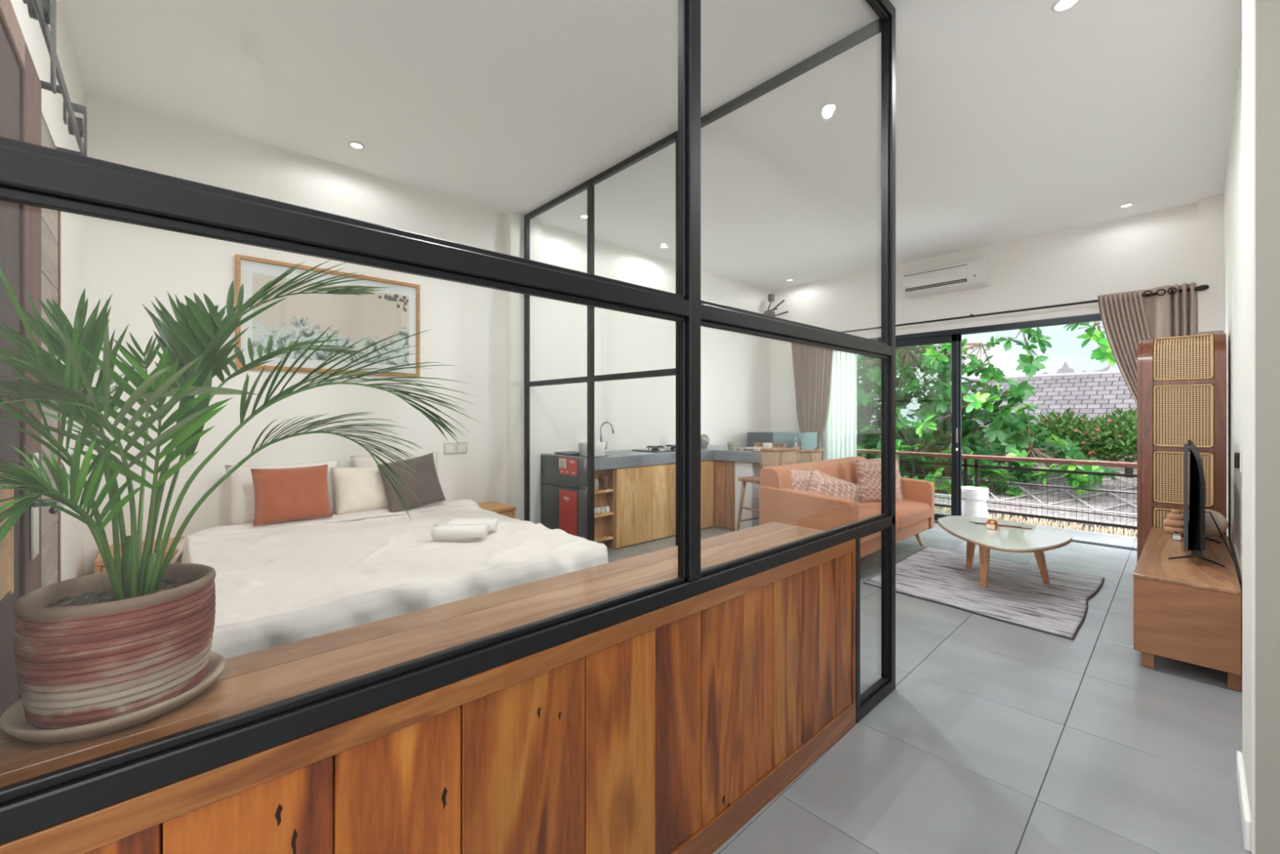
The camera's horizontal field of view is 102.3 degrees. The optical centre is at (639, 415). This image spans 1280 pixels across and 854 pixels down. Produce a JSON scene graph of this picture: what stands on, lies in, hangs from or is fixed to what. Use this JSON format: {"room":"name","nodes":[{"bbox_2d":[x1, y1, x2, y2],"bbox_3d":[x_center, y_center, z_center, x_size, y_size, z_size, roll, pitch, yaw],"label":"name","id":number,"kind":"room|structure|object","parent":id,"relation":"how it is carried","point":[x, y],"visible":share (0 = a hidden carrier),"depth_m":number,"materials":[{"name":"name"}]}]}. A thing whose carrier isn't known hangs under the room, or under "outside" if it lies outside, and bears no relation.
{"room":"studio apartment","nodes":[
{"label":"studio apartment","id":0,"kind":"room"},
{"bbox_2d":[10,0,84,581],"bbox_3d":[-2.200,-0.310,1.732,0.200,3.160,3.670,0,0,-43],"label":"wall","id":1,"kind":"structure","parent":0,"point":[72,224],"depth_m":2.45,"materials":[{"name":"white paint"}]},
{"bbox_2d":[22,0,87,156],"bbox_3d":[-1.593,-0.990,1.319,0.131,0.280,2.100,0,0,-43],"label":"door track","id":2,"kind":"object","parent":1,"relation":"attached to","point":[44,11],"visible":0.73,"depth_m":1.49,"materials":[{"name":"black metal"}]},
{"bbox_2d":[41,112,61,586],"bbox_3d":[-1.878,0.135,1.588,0.046,2.210,0.842,0,0,-43],"label":"door frame","id":3,"kind":"structure","parent":2,"relation":"hanging from","point":[51,219],"depth_m":1.76,"materials":[{"name":"grey wood"}]},
{"bbox_2d":[0,0,65,715],"bbox_3d":[-1.230,0.195,1.008,0.101,2.090,0.910,0,0,-43],"label":"wooden door","id":4,"kind":"structure","parent":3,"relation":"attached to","point":[20,86],"depth_m":1.14,"materials":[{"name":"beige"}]},
{"bbox_2d":[0,471,13,600],"bbox_3d":[-1.102,0.210,0.883,0.023,0.220,0.112,0,0,-43],"label":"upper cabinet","id":5,"kind":"object","parent":4,"relation":"attached to","point":[6,545],"visible":0.52,"depth_m":0.90,"materials":[{"name":"brown wood"}]},
{"bbox_2d":[84,90,769,575],"bbox_3d":[-0.685,-0.310,5.494,7.450,3.160,0.200,0,0,-43],"label":"wall","id":6,"kind":"structure","parent":0,"point":[135,264],"depth_m":4.18,"materials":[{"name":"white paint"}]},
{"bbox_2d":[235,253,420,377],"bbox_3d":[-2.272,-0.699,3.868,1.204,0.762,0.030,0,0,-43],"label":"framed picture","id":7,"kind":"object","parent":6,"relation":"attached to","point":[394,310],"visible":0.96,"depth_m":3.84,"materials":[{"name":"paper"}]},
{"bbox_2d":[252,272,408,365],"bbox_3d":[-2.270,-0.690,3.872,1.030,0.570,0.002,0,0,-43],"label":"print","id":8,"kind":"object","parent":7,"relation":"attached to","point":[384,314],"depth_m":3.85},
{"bbox_2d":[443,441,466,454],"bbox_3d":[-1.612,0.285,4.492,0.203,0.100,0.013,0,0,-43],"label":"wall switch","id":9,"kind":"object","parent":6,"relation":"attached to","point":[448,447],"visible":1,"depth_m":4.48,"materials":[{"name":"beige"}]},
{"bbox_2d":[443,442,454,454],"bbox_3d":[-1.649,0.285,4.460,0.100,0.100,0.010,0,0,-43],"label":"switch plate","id":10,"kind":"object","parent":9,"relation":"attached to","point":[448,447],"depth_m":4.45,"materials":[{"name":"white plastic"}]},
{"bbox_2d":[456,441,466,453],"bbox_3d":[-1.568,0.285,4.535,0.100,0.100,0.010,0,0,-43],"label":"switch plate","id":11,"kind":"object","parent":9,"relation":"attached to","point":[461,448],"depth_m":4.53,"materials":[{"name":"white plastic"}]},
{"bbox_2d":[506,211,540,524],"bbox_3d":[-1.108,-0.310,4.913,0.320,3.160,0.080,0,0,-43],"label":"column","id":12,"kind":"structure","parent":6,"relation":"attached to","point":[514,221],"depth_m":4.84,"materials":[{"name":"white paint"}]},
{"bbox_2d":[763,293,788,316],"bbox_3d":[1.966,-1.560,7.424,0.124,0.400,0.382,0,0,-43],"label":"wall fan","id":13,"kind":"object","parent":6,"relation":"attached to","point":[771,296],"visible":0.71,"depth_m":7.44,"materials":[{"name":"grey metal"}]},
{"bbox_2d":[62,0,1242,290],"bbox_3d":[0.772,-2.015,2.959,8.750,0.250,5.900,0,0,-43],"label":"ceiling","id":14,"kind":"structure","parent":0,"point":[1015,119],"depth_m":3.07,"materials":[{"name":"white paint"}]},
{"bbox_2d":[347,141,364,150],"bbox_3d":[-1.980,-1.885,3.603,0.104,0.009,0.104,0,0,-43],"label":"recessed light","id":15,"kind":"object","parent":14,"relation":"in","point":[356,145],"visible":1,"depth_m":3.60,"materials":[{"name":"white plastic"}]},
{"bbox_2d":[819,102,837,113],"bbox_3d":[1.158,-1.885,3.163,0.104,0.009,0.104,0,0,-43],"label":"recessed light","id":16,"kind":"object","parent":14,"relation":"in","point":[828,108],"visible":1,"depth_m":3.16,"materials":[{"name":"white plastic"}]},
{"bbox_2d":[1051,0,1079,12],"bbox_3d":[1.947,-1.885,2.357,0.104,0.009,0.104,0,0,-43],"label":"recessed light","id":17,"kind":"object","parent":14,"relation":"in","point":[1060,6],"visible":1,"depth_m":2.37,"materials":[{"name":"white plastic"}]},
{"bbox_2d":[1118,203,1133,208],"bbox_3d":[4.368,-1.885,4.629,0.104,0.009,0.104,0,0,-43],"label":"recessed light","id":18,"kind":"object","parent":14,"relation":"in","point":[1126,205],"visible":1,"depth_m":4.63,"materials":[{"name":"white plastic"}]},
{"bbox_2d":[607,511,1251,853],"bbox_3d":[1.090,1.345,3.077,9.187,0.150,5.975,0,0,-43],"label":"floor","id":19,"kind":"structure","parent":0,"point":[992,735],"depth_m":1.98,"materials":[{"name":"grey tile"}]},
{"bbox_2d":[93,536,185,573],"bbox_3d":[-2.889,1.020,3.002,0.370,0.500,0.430,0,0,-43],"label":"nightstand","id":20,"kind":"object","parent":19,"relation":"on","point":[99,564],"visible":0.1,"depth_m":2.93,"materials":[{"name":"brown wood"}]},
{"bbox_2d":[169,498,608,658],"bbox_3d":[-1.517,0.975,3.058,1.887,0.591,2.213,0,0,-43],"label":"bed","id":21,"kind":"object","parent":19,"relation":"on","point":[282,582],"visible":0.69,"depth_m":2.56,"materials":[{"name":"white fabric"}]},
{"bbox_2d":[224,459,338,525],"bbox_3d":[-2.422,0.525,3.536,0.660,0.404,0.208,0,0,-43],"label":"bed pillow","id":22,"kind":"object","parent":21,"relation":"on","point":[241,487],"visible":0.33,"depth_m":3.35,"materials":[{"name":"white fabric"}]},
{"bbox_2d":[250,464,332,525],"bbox_3d":[-2.273,0.510,3.375,0.430,0.343,0.180,0,0,-43],"label":"throw cushion","id":23,"kind":"object","parent":21,"relation":"on","point":[302,492],"visible":1,"depth_m":3.32,"materials":[{"name":"fabric"}]},
{"bbox_2d":[330,466,388,514],"bbox_3d":[-1.989,0.535,3.774,0.460,0.329,0.193,0,0,-43],"label":"bed pillow","id":24,"kind":"object","parent":21,"relation":"on","point":[357,489],"visible":0.67,"depth_m":3.68,"materials":[{"name":"beige fabric"}]},
{"bbox_2d":[350,451,443,503],"bbox_3d":[-1.899,0.515,4.059,0.660,0.423,0.200,0,0,-43],"label":"bed pillow","id":25,"kind":"object","parent":21,"relation":"on","point":[357,460],"visible":0.11,"depth_m":3.95,"materials":[{"name":"white fabric"}]},
{"bbox_2d":[377,452,445,512],"bbox_3d":[-1.709,0.505,3.869,0.466,0.430,0.183,0,0,-43],"label":"throw cushion","id":26,"kind":"object","parent":21,"relation":"on","point":[433,492],"visible":0.8,"depth_m":3.83,"materials":[{"name":"grey fabric"}]},
{"bbox_2d":[431,523,488,537],"bbox_3d":[-1.049,0.673,3.010,0.309,0.079,0.107,0,0,-5],"label":"rolled towel","id":27,"kind":"object","parent":21,"relation":"on","point":[445,530],"visible":1,"depth_m":2.97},
{"bbox_2d":[444,517,498,530],"bbox_3d":[-1.035,0.673,3.172,0.309,0.076,0.103,0,0,-5],"label":"rolled towel","id":28,"kind":"object","parent":21,"relation":"on","point":[492,522],"visible":0.38,"depth_m":3.15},
{"bbox_2d":[0,538,855,853],"bbox_3d":[-0.118,0.888,1.425,2.420,0.764,0.346,0,0,-43],"label":"wall","id":29,"kind":"structure","parent":19,"relation":"on","point":[668,729],"depth_m":1.17,"materials":[{"name":"brown wood"}]},
{"bbox_2d":[0,521,825,786],"bbox_3d":[-0.112,0.522,1.495,2.315,0.054,0.341,0,0,-43],"label":"wooden ledge","id":30,"kind":"object","parent":29,"relation":"on","point":[249,681],"visible":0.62,"depth_m":1.12,"materials":[{"name":"brown wood"}]},
{"bbox_2d":[0,651,226,742],"bbox_3d":[-0.893,0.480,0.893,0.275,0.030,0.275,0,0,-43],"label":"saucer","id":31,"kind":"object","parent":30,"relation":"on","point":[14,722],"visible":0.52,"depth_m":0.80,"materials":[{"name":"beige ceramic"}]},
{"bbox_2d":[13,563,216,728],"bbox_3d":[-0.893,0.386,0.893,0.245,0.193,0.245,0,0,-43],"label":"plant pot","id":32,"kind":"object","parent":31,"relation":"on","point":[82,664],"visible":0.91,"depth_m":0.81,"materials":[{"name":"red ceramic"}]},
{"bbox_2d":[43,579,195,607],"bbox_3d":[-0.893,0.319,0.893,0.210,0.014,0.210,0,0,-43],"label":"potting soil","id":33,"kind":"object","parent":32,"relation":"in","point":[102,595],"visible":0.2,"depth_m":0.90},
{"bbox_2d":[0,259,481,600],"bbox_3d":[-0.828,-0.008,1.111,0.708,0.679,0.720,0,0,-43],"label":"potted palm","id":34,"kind":"object","parent":33,"relation":"on","point":[193,354],"visible":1,"depth_m":0.89,"materials":[{"name":"plant"}]},
{"bbox_2d":[0,0,895,844],"bbox_3d":[0.130,-0.310,1.451,2.840,3.160,0.050,0,0,-43],"label":"glass wall","id":35,"kind":"structure","parent":19,"relation":"on","point":[32,175],"depth_m":0.98,"materials":[{"name":"black metal"}]},
{"bbox_2d":[476,501,515,518],"bbox_3d":[-1.283,1.020,4.403,0.290,0.500,0.390,0,0,-43],"label":"nightstand","id":36,"kind":"object","parent":19,"relation":"on","point":[508,510],"visible":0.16,"depth_m":4.34,"materials":[{"name":"brown wood"}]},
{"bbox_2d":[540,453,608,538],"bbox_3d":[-0.595,0.823,4.957,0.486,0.895,0.670,0,0,-43],"label":"refrigerator","id":37,"kind":"object","parent":19,"relation":"on","point":[563,496],"visible":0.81,"depth_m":4.72,"materials":[{"name":"grey"}]},
{"bbox_2d":[554,450,579,456],"bbox_3d":[-0.668,0.371,5.026,0.220,0.026,0.270,0,0,-43],"label":"tray","id":38,"kind":"object","parent":37,"relation":"on","point":[572,453],"visible":0.67,"depth_m":4.96,"materials":[{"name":"black"}]},
{"bbox_2d":[578,441,604,457],"bbox_3d":[-0.473,0.317,4.886,0.165,0.136,0.260,0,0,-43],"label":"toaster","id":39,"kind":"object","parent":37,"relation":"on","point":[599,446],"visible":0.57,"depth_m":4.82,"materials":[{"name":"grey plastic"}]},
{"bbox_2d":[583,459,713,549],"bbox_3d":[-0.044,0.885,5.500,1.800,0.770,0.659,0,0,-43],"label":"base cabinet","id":40,"kind":"object","parent":19,"relation":"on","point":[641,500],"visible":0.5,"depth_m":5.12,"materials":[{"name":"brown"}]},
{"bbox_2d":[594,479,598,491],"bbox_3d":[-0.412,0.646,4.793,0.056,0.107,0.056,0,0,-43],"label":"ceramic jar","id":41,"kind":"object","parent":40,"relation":"on","point":[596,481],"visible":0.73,"depth_m":4.77,"materials":[{"name":"beige"}]},
{"bbox_2d":[595,506,600,514],"bbox_3d":[-0.397,0.890,4.817,0.045,0.060,0.045,0,0,-43],"label":"cup","id":42,"kind":"object","parent":40,"relation":"on","point":[597,509],"visible":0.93,"depth_m":4.80,"materials":[{"name":"ceramic"}]},
{"bbox_2d":[599,506,604,513],"bbox_3d":[-0.356,0.890,4.854,0.045,0.060,0.045,0,0,-43],"label":"cup","id":43,"kind":"object","parent":40,"relation":"on","point":[602,508],"visible":0.93,"depth_m":4.84,"materials":[{"name":"ceramic"}]},
{"bbox_2d":[594,488,613,493],"bbox_3d":[-0.375,0.710,4.827,0.260,0.020,0.080,0,0,-43],"label":"shelf","id":44,"kind":"object","parent":40,"relation":"attached to","point":[610,491],"depth_m":4.86,"materials":[{"name":"brown wood"}]},
{"bbox_2d":[594,511,613,517],"bbox_3d":[-0.375,0.930,4.827,0.260,0.020,0.080,0,0,-43],"label":"shelf","id":45,"kind":"object","parent":40,"relation":"attached to","point":[610,513],"depth_m":4.84,"materials":[{"name":"brown wood"}]},
{"bbox_2d":[594,535,613,542],"bbox_3d":[-0.375,1.160,4.827,0.260,0.020,0.080,0,0,-43],"label":"shelf","id":46,"kind":"object","parent":40,"relation":"attached to","point":[597,538],"depth_m":4.85,"materials":[{"name":"brown wood"}]},
{"bbox_2d":[600,475,609,489],"bbox_3d":[-0.331,0.634,4.868,0.092,0.130,0.092,0,0,-43],"label":"cup","id":47,"kind":"object","parent":40,"relation":"on","point":[604,478],"visible":1,"depth_m":4.84,"materials":[{"name":"ceramic"}]},
{"bbox_2d":[604,506,609,512],"bbox_3d":[-0.316,0.890,4.892,0.045,0.060,0.045,0,0,-43],"label":"cup","id":48,"kind":"object","parent":40,"relation":"on","point":[606,508],"visible":0.93,"depth_m":4.87,"materials":[{"name":"ceramic"}]},
{"bbox_2d":[594,444,808,470],"bbox_3d":[0.474,0.445,5.433,2.470,0.110,1.459,0,0,-43],"label":"countertop","id":49,"kind":"structure","parent":40,"relation":"on","point":[615,460],"depth_m":5.32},
{"bbox_2d":[600,421,614,449],"bbox_3d":[-0.349,0.225,5.395,0.203,0.331,0.054,0,0,-43],"label":"tap","id":50,"kind":"object","parent":49,"relation":"on","point":[605,422],"visible":0.66,"depth_m":5.37,"materials":[{"name":"silver metal"}]},
{"bbox_2d":[607,450,653,454],"bbox_3d":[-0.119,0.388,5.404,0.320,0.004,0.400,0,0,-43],"label":"sink","id":51,"kind":"object","parent":49,"relation":"in","point":[629,452],"visible":0.89,"depth_m":5.34,"materials":[{"name":"silver metal"}]},
{"bbox_2d":[611,450,644,453],"bbox_3d":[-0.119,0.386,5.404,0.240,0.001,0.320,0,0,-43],"label":"basin","id":52,"kind":"object","parent":51,"relation":"in","point":[622,451],"depth_m":5.34,"materials":[{"name":"grey"}]},
{"bbox_2d":[631,444,675,452],"bbox_3d":[0.271,0.363,5.764,0.620,0.054,0.400,0,0,-43],"label":"gas hob","id":53,"kind":"object","parent":49,"relation":"in","point":[655,448],"visible":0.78,"depth_m":5.63,"materials":[{"name":"silver glass"}]},
{"bbox_2d":[700,434,709,448],"bbox_3d":[0.759,0.308,6.134,0.136,0.164,0.136,0,0,-43],"label":"glass vase","id":54,"kind":"object","parent":49,"relation":"on","point":[704,440],"visible":0.93,"depth_m":6.08,"materials":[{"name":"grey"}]},
{"bbox_2d":[727,441,733,449],"bbox_3d":[1.033,0.347,5.882,0.074,0.085,0.074,0,0,-43],"label":"cup","id":55,"kind":"object","parent":49,"relation":"on","point":[730,444],"visible":1,"depth_m":5.86,"materials":[{"name":"beige ceramic"}]},
{"bbox_3d":[1.375,0.383,5.586,0.280,0.014,0.280,0,0,-43],"label":"dinner plate","id":56,"kind":"object","parent":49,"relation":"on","visible":0},
{"bbox_2d":[763,443,771,448],"bbox_3d":[1.373,0.339,5.557,0.093,0.078,0.093,0,0,-43],"label":"cup","id":57,"kind":"object","parent":56,"relation":"on","point":[765,445],"visible":0.67,"depth_m":5.52,"materials":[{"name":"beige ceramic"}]},
{"bbox_2d":[524,18,881,546],"bbox_3d":[0.045,-0.310,3.665,0.040,3.160,3.317,0,0,-43],"label":"glass wall","id":58,"kind":"structure","parent":19,"relation":"on","point":[873,28],"depth_m":4.11,"materials":[{"name":"black metal"}]},
{"bbox_2d":[713,459,784,531],"bbox_3d":[1.168,0.886,5.994,0.650,0.768,0.780,0,0,-43],"label":"base cabinet","id":59,"kind":"object","parent":19,"relation":"on","point":[726,485],"visible":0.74,"depth_m":5.67,"materials":[{"name":"brown wood"}]},
{"bbox_2d":[736,446,799,530],"bbox_3d":[1.276,0.788,5.038,0.489,0.968,0.546,0,0,-34],"label":"bar chair","id":60,"kind":"object","parent":19,"relation":"on","point":[755,479],"visible":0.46,"depth_m":4.83,"materials":[{"name":"brown wood"}]},
{"bbox_2d":[753,442,786,448],"bbox_3d":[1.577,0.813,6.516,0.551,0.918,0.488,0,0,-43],"label":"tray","id":61,"kind":"object","parent":19,"relation":"on","point":[755,444],"visible":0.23,"depth_m":6.72,"materials":[{"name":"brown wood"}]},
{"bbox_2d":[746,431,817,464],"bbox_3d":[1.911,0.745,6.987,0.410,1.050,0.830,0,0,-43],"label":"base cabinet","id":62,"kind":"object","parent":19,"relation":"on","point":[803,440],"visible":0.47,"depth_m":6.74,"materials":[{"name":"teal"}]},
{"bbox_2d":[795,447,823,462],"bbox_3d":[1.695,0.813,5.563,0.489,0.918,0.544,0,0,-43],"label":"bar chair","id":63,"kind":"object","parent":19,"relation":"on","point":[817,451],"visible":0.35,"depth_m":5.32,"materials":[{"name":"brown wood"}]},
{"bbox_2d":[759,456,934,557],"bbox_3d":[1.957,0.859,4.749,1.760,0.833,0.850,0,0,-43],"label":"sofa","id":64,"kind":"object","parent":19,"relation":"on","point":[778,502],"visible":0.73,"depth_m":4.40,"materials":[{"name":"orange fabric"}]},
{"bbox_2d":[790,469,819,491],"bbox_3d":[1.453,0.670,4.513,0.466,0.431,0.181,0,0,-31],"label":"sofa cushion","id":65,"kind":"object","parent":64,"relation":"on","point":[798,477],"visible":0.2,"depth_m":4.44,"materials":[{"name":"fabric"}]},
{"bbox_2d":[804,466,862,502],"bbox_3d":[1.579,0.697,4.292,0.549,0.506,0.221,0,0,15],"label":"sofa cushion","id":66,"kind":"object","parent":64,"relation":"on","point":[819,482],"visible":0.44,"depth_m":4.28,"materials":[{"name":"fabric"}]},
{"bbox_2d":[854,458,903,502],"bbox_3d":[2.322,0.648,5.005,0.458,0.440,0.197,0,0,3],"label":"sofa cushion","id":67,"kind":"object","parent":64,"relation":"on","point":[868,473],"visible":0.72,"depth_m":4.95,"materials":[{"name":"fabric"}]},
{"bbox_2d":[858,506,899,544],"bbox_3d":[1.759,0.912,4.390,0.771,0.175,0.592,0,0,-43],"label":"seat cushion","id":68,"kind":"object","parent":64,"relation":"on","point":[864,513],"depth_m":4.31,"materials":[{"name":"orange fabric"}]},
{"bbox_2d":[858,453,901,489],"bbox_3d":[2.449,0.607,5.217,0.456,0.428,0.173,0,0,0],"label":"sofa cushion","id":69,"kind":"object","parent":64,"relation":"on","point":[876,459],"visible":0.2,"depth_m":5.22,"materials":[{"name":"fabric"}]},
{"bbox_2d":[856,498,931,530],"bbox_3d":[2.331,0.912,4.918,0.771,0.175,0.592,0,0,-43],"label":"seat cushion","id":70,"kind":"object","parent":64,"relation":"on","point":[911,513],"depth_m":4.76,"materials":[{"name":"orange fabric"}]},
{"bbox_2d":[961,486,989,518],"bbox_3d":[3.935,1.062,6.086,0.336,0.413,0.336,0,0,-43],"label":"round stool","id":71,"kind":"object","parent":19,"relation":"on","point":[974,499],"visible":0.64,"depth_m":5.97,"materials":[{"name":"white"}]},
{"bbox_2d":[863,546,1104,639],"bbox_3d":[2.604,1.258,3.939,1.649,0.027,1.305,0,0,-43],"label":"area rug","id":72,"kind":"object","parent":19,"relation":"on","point":[1016,593],"visible":0.91,"depth_m":3.75,"materials":[{"name":"fabric"}]},
{"bbox_2d":[937,515,1071,587],"bbox_3d":[2.665,1.063,3.892,1.062,0.390,0.885,0,0,-43],"label":"coffee table","id":73,"kind":"object","parent":72,"relation":"on","point":[1037,540],"visible":0.97,"depth_m":3.78,"materials":[{"name":"white wood"}]},
{"bbox_2d":[986,519,998,529],"bbox_3d":[2.697,0.836,3.948,0.074,0.064,0.074,0,0,-43],"label":"candle","id":74,"kind":"object","parent":73,"relation":"on","point":[990,524],"visible":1,"depth_m":3.92,"materials":[{"name":"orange glass"}]},
{"bbox_2d":[969,521,1031,528],"bbox_3d":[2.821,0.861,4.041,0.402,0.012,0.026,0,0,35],"label":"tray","id":75,"kind":"object","parent":73,"relation":"on","point":[975,522],"visible":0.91,"depth_m":4.01,"materials":[{"name":"brown wood"}]},
{"bbox_2d":[1137,333,1226,562],"bbox_3d":[3.981,0.345,3.796,0.440,1.850,0.437,0,0,-43],"label":"screen","id":76,"kind":"object","parent":19,"relation":"on","point":[1182,386],"visible":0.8,"depth_m":3.73,"materials":[{"name":"brown wood"}]},
{"bbox_2d":[1133,526,1242,691],"bbox_3d":[3.213,1.035,3.026,1.612,0.470,0.363,0,0,-43],"label":"tv console","id":77,"kind":"object","parent":19,"relation":"on","point":[1188,610],"visible":0.95,"depth_m":2.52,"materials":[{"name":"brown wood"}]},
{"bbox_2d":[1163,508,1183,534],"bbox_3d":[3.619,0.714,3.480,0.120,0.162,0.120,0,0,-43],"label":"vase","id":78,"kind":"object","parent":77,"relation":"on","point":[1175,522],"visible":0.83,"depth_m":3.46,"materials":[{"name":"brown ceramic"}]},
{"bbox_2d":[1172,531,1181,540],"bbox_3d":[3.444,0.772,3.307,0.033,0.054,0.040,0,0,-43],"label":"glass bottle","id":79,"kind":"object","parent":77,"relation":"on","point":[1176,535],"visible":1,"depth_m":3.30,"materials":[{"name":"glass"}]},
{"bbox_2d":[1168,439,1225,567],"bbox_3d":[3.299,0.477,3.058,0.963,0.645,0.211,0,0,-43],"label":"television","id":80,"kind":"object","parent":77,"relation":"on","point":[1194,537],"visible":0.99,"depth_m":2.77,"materials":[{"name":"black"}]},
{"bbox_2d":[1204,511,1239,573],"bbox_3d":[3.124,0.669,2.750,0.037,0.252,0.411,0,0,31],"label":"power cable","id":81,"kind":"object","parent":80,"relation":"hanging from","point":[1213,518],"visible":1,"depth_m":2.77,"materials":[{"name":"black plastic"}]},
{"bbox_2d":[1204,509,1228,538],"bbox_3d":[3.747,0.710,3.401,0.176,0.180,0.176,0,0,-43],"label":"globe lamp","id":82,"kind":"object","parent":77,"relation":"on","point":[1211,531],"visible":0.59,"depth_m":3.34,"materials":[{"name":"beige"}]},
{"bbox_2d":[769,194,1223,431],"bbox_3d":[3.553,-0.310,6.175,0.300,3.160,4.550,0,0,-43],"label":"wall","id":83,"kind":"structure","parent":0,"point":[1159,248],"depth_m":5.40,"materials":[{"name":"white paint"}]},
{"bbox_2d":[817,350,857,460],"bbox_3d":[2.662,0.140,6.992,0.052,2.220,0.580,0,0,-43],"label":"sheer curtain","id":84,"kind":"object","parent":83,"relation":"hanging from","point":[837,440],"visible":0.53,"depth_m":6.92,"materials":[{"name":"white fabric"}]},
{"bbox_2d":[902,257,988,297],"bbox_3d":[3.522,-1.583,5.970,0.224,0.285,0.830,0,0,-43],"label":"air conditioner","id":85,"kind":"object","parent":83,"relation":"attached to","point":[971,273],"visible":1,"depth_m":5.87,"materials":[{"name":"white plastic"}]},
{"bbox_2d":[870,313,1137,551],"bbox_3d":[3.711,0.135,5.974,0.140,2.270,3.500,0,0,-43],"label":"door","id":86,"kind":"structure","parent":83,"relation":"attached to","point":[953,336],"depth_m":5.99,"materials":[{"name":"grey metal"}]},
{"bbox_2d":[835,284,1208,333],"bbox_3d":[3.584,-1.110,5.955,0.154,0.052,4.016,0,0,-43],"label":"curtain rod","id":87,"kind":"object","parent":83,"relation":"attached to","point":[1202,287],"visible":0.75,"depth_m":5.47,"materials":[{"name":"grey metal"}]},
{"bbox_2d":[791,342,833,444],"bbox_3d":[2.396,0.055,7.164,0.095,2.370,0.673,0,0,-43],"label":"window curtain","id":88,"kind":"object","parent":87,"relation":"hanging from","point":[812,366],"visible":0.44,"depth_m":7.14,"materials":[{"name":"fabric"}]},
{"bbox_2d":[1097,282,1196,404],"bbox_3d":[4.633,0.040,4.731,0.093,2.400,0.647,0,0,-43],"label":"window curtain","id":89,"kind":"object","parent":87,"relation":"hanging from","point":[1128,317],"visible":0.27,"depth_m":4.74,"materials":[{"name":"grey fabric"}]},
{"bbox_2d":[1223,38,1242,651],"bbox_3d":[3.740,-0.310,3.114,4.180,3.160,0.200,0,0,-43],"label":"wall","id":90,"kind":"structure","parent":0,"point":[1233,193],"depth_m":3.04,"materials":[{"name":"white paint"}]},
{"bbox_2d":[1234,448,1241,472],"bbox_3d":[3.062,0.230,2.639,0.080,0.120,0.022,0,0,-43],"label":"wall outlet","id":91,"kind":"object","parent":90,"relation":"attached to","point":[1237,456],"visible":1,"depth_m":2.62,"materials":[{"name":"white plastic"}]},
{"bbox_2d":[1242,0,1255,853],"bbox_3d":[2.016,-0.310,1.553,0.470,3.160,0.245,0,0,-43],"label":"wall","id":92,"kind":"structure","parent":0,"point":[1248,6],"depth_m":1.55,"materials":[{"name":"white paint"}]},
{"bbox_2d":[1236,751,1251,851],"bbox_3d":[1.940,1.225,1.658,0.460,0.090,0.013,0,0,-43],"label":"baseboard","id":93,"kind":"structure","parent":92,"relation":"attached to","point":[1241,779],"depth_m":1.58,"materials":[{"name":"white"}]},
{"bbox_2d":[1255,0,1279,853],"bbox_3d":[1.845,-0.310,1.384,0.013,3.160,0.248,0,0,-43],"label":"trim","id":94,"kind":"structure","parent":92,"relation":"attached to","point":[1267,11],"depth_m":1.46,"materials":[{"name":"beige paint"}]},
{"label":"outside","id":95,"kind":"structure","parent":0,"visible":0},
{"bbox_3d":[25.047,5.370,23.139,51.800,0.200,60.000,0,0,-43],"label":"ground","id":96,"kind":"structure","parent":95,"visible":0},
{"bbox_2d":[880,416,1042,475],"bbox_3d":[7.086,2.632,12.257,1.984,5.277,4.025,0,0,-43],"label":"flowering bush","id":97,"kind":"object","parent":96,"relation":"on","point":[982,442],"visible":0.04,"depth_m":11.69,"materials":[{"name":"green plant"}]},
{"bbox_2d":[856,320,1119,498],"bbox_3d":[4.804,1.550,9.405,3.666,7.470,6.206,0,0,-43],"label":"almond tree","id":98,"kind":"object","parent":96,"relation":"on","point":[1021,443],"visible":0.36,"depth_m":7.88,"materials":[{"name":"green plant"}]},
{"bbox_2d":[935,438,1137,478],"bbox_3d":[14.268,2.970,16.313,3.900,4.600,7.800,0,0,-43],"label":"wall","id":99,"kind":"structure","parent":96,"relation":"on","point":[1116,468],"depth_m":14.50,"materials":[{"name":"grey"}]},
{"bbox_2d":[923,361,1137,438],"bbox_3d":[14.331,-0.523,16.303,5.221,2.485,8.500,0,0,-43],"label":"tiled roof","id":100,"kind":"structure","parent":99,"relation":"on","point":[1096,393],"depth_m":15.93,"materials":[{"name":"grey"}]},
{"bbox_2d":[1026,406,1124,472],"bbox_3d":[9.232,2.544,11.231,1.750,5.453,1.958,0,0,-43],"label":"flowering bush","id":101,"kind":"object","parent":96,"relation":"on","point":[1064,428],"visible":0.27,"depth_m":10.99,"materials":[{"name":"green plant"}]},
{"bbox_2d":[1072,404,1137,477],"bbox_3d":[9.377,2.511,9.888,1.742,5.518,1.906,0,0,-43],"label":"flowering bush","id":102,"kind":"object","parent":96,"relation":"on","point":[1124,433],"visible":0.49,"depth_m":9.81,"materials":[{"name":"green plant"}]},
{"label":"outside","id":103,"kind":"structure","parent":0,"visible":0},
{"bbox_2d":[906,465,1137,537],"bbox_3d":[6.405,1.146,6.551,3.100,0.547,5.930,0,0,-43],"label":"thatched roof","id":104,"kind":"structure","parent":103,"point":[1117,483],"depth_m":6.70,"materials":[{"name":"beige plant"}]},
{"bbox_3d":[3.898,1.435,6.324,0.410,0.270,7.000,0,0,-43],"label":"balcony slab","id":105,"kind":"object","parent":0,"visible":0},
{"bbox_2d":[856,448,1137,529],"bbox_3d":[3.914,0.927,6.543,0.090,0.885,6.103,0,0,-43],"label":"balcony railing","id":106,"kind":"object","parent":105,"relation":"on","point":[1082,462],"visible":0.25,"depth_m":5.89,"materials":[{"name":"grey metal"}]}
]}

